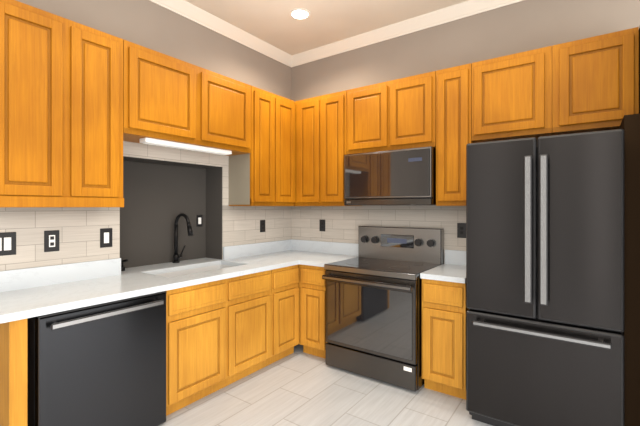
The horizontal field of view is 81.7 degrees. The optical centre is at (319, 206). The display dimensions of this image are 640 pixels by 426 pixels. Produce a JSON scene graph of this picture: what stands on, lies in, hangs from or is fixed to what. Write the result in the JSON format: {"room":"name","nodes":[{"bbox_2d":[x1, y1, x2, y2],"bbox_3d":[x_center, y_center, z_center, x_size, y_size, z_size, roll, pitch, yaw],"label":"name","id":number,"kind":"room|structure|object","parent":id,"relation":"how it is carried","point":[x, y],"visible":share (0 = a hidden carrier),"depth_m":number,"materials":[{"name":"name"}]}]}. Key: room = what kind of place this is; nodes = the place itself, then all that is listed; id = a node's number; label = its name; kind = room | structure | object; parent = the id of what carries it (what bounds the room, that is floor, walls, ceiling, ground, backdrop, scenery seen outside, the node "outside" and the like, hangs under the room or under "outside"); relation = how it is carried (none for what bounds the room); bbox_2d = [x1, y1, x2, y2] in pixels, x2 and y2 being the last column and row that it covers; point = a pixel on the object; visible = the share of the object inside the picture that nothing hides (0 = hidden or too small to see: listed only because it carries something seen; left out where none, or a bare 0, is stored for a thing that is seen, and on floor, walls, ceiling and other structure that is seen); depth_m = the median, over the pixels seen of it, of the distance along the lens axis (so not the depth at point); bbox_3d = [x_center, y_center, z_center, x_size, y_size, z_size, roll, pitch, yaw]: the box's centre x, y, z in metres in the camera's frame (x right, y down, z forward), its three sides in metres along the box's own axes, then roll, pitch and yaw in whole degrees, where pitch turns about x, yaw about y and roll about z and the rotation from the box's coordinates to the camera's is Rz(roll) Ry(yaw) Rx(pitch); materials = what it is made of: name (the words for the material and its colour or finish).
{"room":"kitchen","nodes":[
{"label":"kitchen","id":0,"kind":"room"},
{"bbox_2d":[16,0,290,321],"bbox_3d":[-2.110,-0.175,2.365,0.420,3.210,5.750,0,0,36],"label":"wall","id":1,"kind":"structure","parent":0,"point":[158,198],"depth_m":3.30,"materials":[{"name":"beige paint"}]},
{"bbox_2d":[0,0,139,206],"bbox_3d":[-1.649,-0.575,2.336,0.338,1.130,0.802,0,0,36],"label":"upper cabinet","id":2,"kind":"object","parent":1,"relation":"attached to","point":[80,103],"depth_m":2.21,"materials":[{"name":"brown wood"}]},
{"bbox_2d":[0,141,290,270],"bbox_3d":[-1.395,-0.007,2.990,0.008,1.036,3.600,0,0,36],"label":"tiled wall","id":3,"kind":"structure","parent":1,"relation":"attached to","point":[78,228],"depth_m":2.69,"materials":[{"name":"beige tile"}]},
{"bbox_2d":[0,232,15,255],"bbox_3d":[-1.924,0.225,2.243,0.007,0.140,0.132,0,0,36],"label":"double light switch","id":4,"kind":"object","parent":3,"relation":"attached to","point":[7,243],"visible":1,"depth_m":2.26,"materials":[{"name":"black plastic"}]},
{"bbox_2d":[44,230,58,251],"bbox_3d":[-1.775,0.225,2.450,0.008,0.140,0.086,0,0,36],"label":"outlet","id":5,"kind":"object","parent":3,"relation":"attached to","point":[51,240],"visible":1,"depth_m":2.44,"materials":[{"name":"black plastic"}]},
{"bbox_2d":[100,228,111,247],"bbox_3d":[-1.575,0.227,2.727,0.007,0.140,0.086,0,0,36],"label":"light switch","id":6,"kind":"object","parent":3,"relation":"attached to","point":[105,237],"visible":1,"depth_m":2.72,"materials":[{"name":"black plastic"}]},
{"bbox_2d":[260,220,264,231],"bbox_3d":[-0.625,0.208,4.044,0.006,0.132,0.080,0,0,36],"label":"outlet","id":7,"kind":"object","parent":3,"relation":"attached to","point":[262,225],"visible":1,"depth_m":4.04,"materials":[{"name":"black plastic"}]},
{"bbox_2d":[123,156,221,259],"bbox_3d":[-1.342,0.081,3.284,0.250,0.944,0.982,0,0,36],"label":"frame","id":8,"kind":"structure","parent":1,"relation":"attached to","point":[213,212],"depth_m":3.65,"materials":[{"name":"paint"}]},
{"bbox_2d":[196,215,202,226],"bbox_3d":[-1.200,0.138,3.688,0.007,0.115,0.070,0,0,36],"label":"light switch","id":9,"kind":"object","parent":8,"relation":"attached to","point":[199,220],"visible":1,"depth_m":3.68,"materials":[{"name":"black plastic"}]},
{"bbox_2d":[140,45,259,205],"bbox_3d":[-1.111,-0.575,3.081,0.338,1.130,1.324,0,0,36],"label":"upper cabinet","id":10,"kind":"object","parent":1,"relation":"attached to","point":[181,101],"depth_m":3.04,"materials":[{"name":"brown wood"}]},
{"bbox_2d":[140,137,231,154],"bbox_3d":[-1.059,-0.486,3.018,0.090,0.036,0.800,0,0,36],"label":"under-cabinet light","id":11,"kind":"object","parent":10,"relation":"attached to","point":[163,143],"visible":0.98,"depth_m":2.93,"materials":[{"name":"white plastic"}]},
{"bbox_2d":[149,0,292,66],"bbox_3d":[-1.953,-1.729,2.159,0.075,0.102,5.600,0,0,36],"label":"crown molding","id":12,"kind":"structure","parent":1,"relation":"attached to","point":[192,12],"depth_m":3.57,"materials":[{"name":"beige paint"}]},
{"bbox_2d":[260,89,294,205],"bbox_3d":[-0.602,-0.575,3.787,0.338,1.130,0.706,0,0,36],"label":"upper cabinet","id":13,"kind":"object","parent":1,"relation":"attached to","point":[277,113],"depth_m":3.74,"materials":[{"name":"brown wood"}]},
{"bbox_2d":[158,344,491,425],"bbox_3d":[-0.176,1.480,0.969,5.250,0.100,5.750,0,0,36],"label":"floor","id":14,"kind":"structure","parent":0,"point":[298,387],"depth_m":2.71,"materials":[{"name":"beige tile"}]},
{"bbox_2d":[0,288,179,425],"bbox_3d":[-1.476,0.992,2.325,0.610,0.876,0.896,0,0,36],"label":"base cabinet","id":15,"kind":"object","parent":14,"relation":"on","point":[13,334],"depth_m":1.85,"materials":[{"name":"brown wood"}]},
{"bbox_2d":[27,291,166,425],"bbox_3d":[-1.444,0.993,2.317,0.647,0.874,0.702,0,0,36],"label":"dishwasher","id":16,"kind":"object","parent":14,"relation":"on","point":[103,364],"visible":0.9,"depth_m":2.10,"materials":[{"name":"black metal"}]},
{"bbox_2d":[180,268,279,408],"bbox_3d":[-0.937,0.992,3.073,0.610,0.876,1.095,0,0,36],"label":"base cabinet","id":17,"kind":"object","parent":14,"relation":"on","point":[250,326],"depth_m":2.88,"materials":[{"name":"brown wood"}]},
{"bbox_2d":[0,239,465,323],"bbox_3d":[-0.407,0.469,2.722,2.420,0.164,2.873,0,0,36],"label":"countertop","id":18,"kind":"structure","parent":17,"relation":"on","point":[25,293],"depth_m":2.65,"materials":[{"name":"white stone"}]},
{"bbox_2d":[121,259,127,270],"bbox_3d":[-1.564,0.462,2.951,0.103,0.098,0.044,0,0,36],"label":"soap dispenser","id":19,"kind":"object","parent":18,"relation":"on","point":[122,265],"visible":0.75,"depth_m":2.96,"materials":[{"name":"black metal"}]},
{"bbox_2d":[172,213,193,262],"bbox_3d":[-1.224,0.283,3.365,0.280,0.455,0.113,0,0,36],"label":"faucet","id":20,"kind":"object","parent":18,"relation":"on","point":[176,256],"visible":1,"depth_m":3.39,"materials":[{"name":"black metal"}]},
{"bbox_2d":[156,264,233,277],"bbox_3d":[-1.025,0.719,3.117,0.414,0.335,0.814,0,0,36],"label":"sink basin","id":21,"kind":"object","parent":18,"relation":"in","point":[192,271],"visible":0.02,"depth_m":3.31,"materials":[{"name":"grey"}]},
{"bbox_2d":[280,264,298,358],"bbox_3d":[-0.572,0.992,3.579,0.610,0.876,0.457,0,0,36],"label":"base cabinet","id":22,"kind":"object","parent":14,"relation":"on","point":[289,276],"depth_m":3.47,"materials":[{"name":"brown wood"}]},
{"bbox_2d":[299,264,302,344],"bbox_3d":[-0.262,0.992,3.988,0.633,0.876,0.610,0,0,36],"label":"base cabinet","id":23,"kind":"object","parent":14,"relation":"on","point":[300,266],"depth_m":3.59,"materials":[{"name":"brown wood"}]},
{"bbox_2d":[303,265,326,358],"bbox_3d":[0.108,0.992,3.721,0.360,0.876,0.610,0,0,36],"label":"base cabinet","id":24,"kind":"object","parent":14,"relation":"on","point":[314,287],"depth_m":3.48,"materials":[{"name":"brown wood"}]},
{"bbox_2d":[322,226,443,391],"bbox_3d":[0.566,0.812,3.308,0.853,1.235,0.748,0,0,36],"label":"range","id":25,"kind":"object","parent":14,"relation":"on","point":[374,310],"visible":0.98,"depth_m":3.09,"materials":[{"name":"black metal"}]},
{"bbox_2d":[422,279,430,388],"bbox_3d":[0.619,0.992,3.352,0.981,0.876,0.610,0,0,36],"label":"base cabinet","id":26,"kind":"object","parent":14,"relation":"on","point":[426,283],"depth_m":2.84,"materials":[{"name":"brown wood"}]},
{"bbox_2d":[431,280,468,399],"bbox_3d":[1.090,0.992,3.013,0.328,0.876,0.610,0,0,36],"label":"base cabinet","id":27,"kind":"object","parent":14,"relation":"on","point":[444,308],"depth_m":2.75,"materials":[{"name":"brown wood"}]},
{"bbox_2d":[466,129,624,425],"bbox_3d":[1.508,0.505,2.506,0.813,1.850,0.866,0,0,36],"label":"refrigerator","id":28,"kind":"object","parent":14,"relation":"on","point":[545,276],"visible":1,"depth_m":2.16,"materials":[{"name":"black metal"}]},
{"bbox_2d":[619,27,639,425],"bbox_3d":[1.884,0.145,2.212,0.124,2.570,1.017,0,0,36],"label":"end panel","id":29,"kind":"object","parent":14,"relation":"on","point":[630,124],"visible":0.73,"depth_m":2.08,"materials":[{"name":"black wood"}]},
{"bbox_2d":[185,0,467,54],"bbox_3d":[-0.176,-1.830,0.969,5.250,0.100,5.750,0,0,36],"label":"ceiling","id":30,"kind":"structure","parent":0,"point":[276,25],"depth_m":3.46,"materials":[{"name":"paint"}]},
{"bbox_2d":[289,8,310,19],"bbox_3d":[-0.184,-1.776,3.411,0.200,0.008,0.200,0,0,36],"label":"recessed light","id":31,"kind":"object","parent":30,"relation":"in","point":[299,13],"visible":1,"depth_m":3.40,"materials":[{"name":"white plastic"}]},
{"bbox_2d":[291,0,639,263],"bbox_3d":[1.475,-0.175,3.231,5.220,3.210,0.150,0,0,36],"label":"wall","id":32,"kind":"structure","parent":0,"point":[521,26],"depth_m":3.26,"materials":[{"name":"beige paint"}]},
{"bbox_2d":[295,101,298,205],"bbox_3d":[-0.282,-0.575,4.183,0.393,1.130,0.338,0,0,36],"label":"strip","id":33,"kind":"object","parent":32,"relation":"attached to","point":[296,102],"depth_m":3.97,"materials":[{"name":"brown wood"}]},
{"bbox_2d":[299,89,350,205],"bbox_3d":[0.113,-0.575,3.898,0.721,1.130,0.338,0,0,36],"label":"upper cabinet","id":34,"kind":"object","parent":32,"relation":"attached to","point":[324,120],"depth_m":3.75,"materials":[{"name":"brown wood"}]},
{"bbox_2d":[291,205,465,262],"bbox_3d":[0.556,0.235,3.797,2.212,0.551,0.008,0,0,36],"label":"tiled wall","id":35,"kind":"structure","parent":32,"relation":"attached to","point":[343,224],"depth_m":3.84,"materials":[{"name":"beige tile"}]},
{"bbox_2d":[319,220,324,230],"bbox_3d":[0.027,0.208,4.169,0.080,0.132,0.006,0,0,36],"label":"outlet","id":36,"kind":"object","parent":35,"relation":"attached to","point":[321,225],"visible":1,"depth_m":4.17,"materials":[{"name":"black plastic"}]},
{"bbox_2d":[457,223,465,237],"bbox_3d":[1.258,0.208,3.281,0.080,0.132,0.006,0,0,36],"label":"electrical outlet","id":37,"kind":"object","parent":35,"relation":"attached to","point":[461,230],"visible":0.79,"depth_m":3.28,"materials":[{"name":"black plastic"}]},
{"bbox_2d":[351,68,446,205],"bbox_3d":[0.704,-0.575,3.472,1.024,1.130,0.338,0,0,36],"label":"upper cabinet","id":38,"kind":"object","parent":32,"relation":"attached to","point":[411,111],"depth_m":3.24,"materials":[{"name":"brown wood"}]},
{"bbox_2d":[344,146,435,205],"bbox_3d":[0.689,-0.258,3.449,0.850,0.485,0.404,0,0,36],"label":"microwave","id":39,"kind":"object","parent":38,"relation":"attached to","point":[396,177],"visible":0.98,"depth_m":3.25,"materials":[{"name":"black metal"}]},
{"bbox_2d":[293,0,523,66],"bbox_3d":[1.615,-1.729,2.990,4.710,0.102,0.075,0,0,36],"label":"crown molding","id":40,"kind":"structure","parent":32,"relation":"attached to","point":[470,7],"depth_m":3.57,"materials":[{"name":"beige paint"}]},
{"bbox_2d":[447,61,482,205],"bbox_3d":[1.171,-0.575,3.135,0.428,1.130,0.338,0,0,36],"label":"upper cabinet","id":41,"kind":"object","parent":32,"relation":"attached to","point":[464,82],"depth_m":2.96,"materials":[{"name":"brown wood"}]},
{"bbox_2d":[483,42,566,141],"bbox_3d":[1.506,-0.575,2.893,0.686,1.130,0.338,0,0,36],"label":"upper cabinet","id":42,"kind":"object","parent":32,"relation":"attached to","point":[525,93],"depth_m":2.70,"materials":[{"name":"brown wood"}]},
{"bbox_2d":[567,27,638,133],"bbox_3d":[1.886,-0.575,2.619,0.536,1.130,0.338,0,0,36],"label":"upper cabinet","id":43,"kind":"object","parent":32,"relation":"attached to","point":[590,84],"depth_m":2.44,"materials":[{"name":"brown wood"}]}
]}

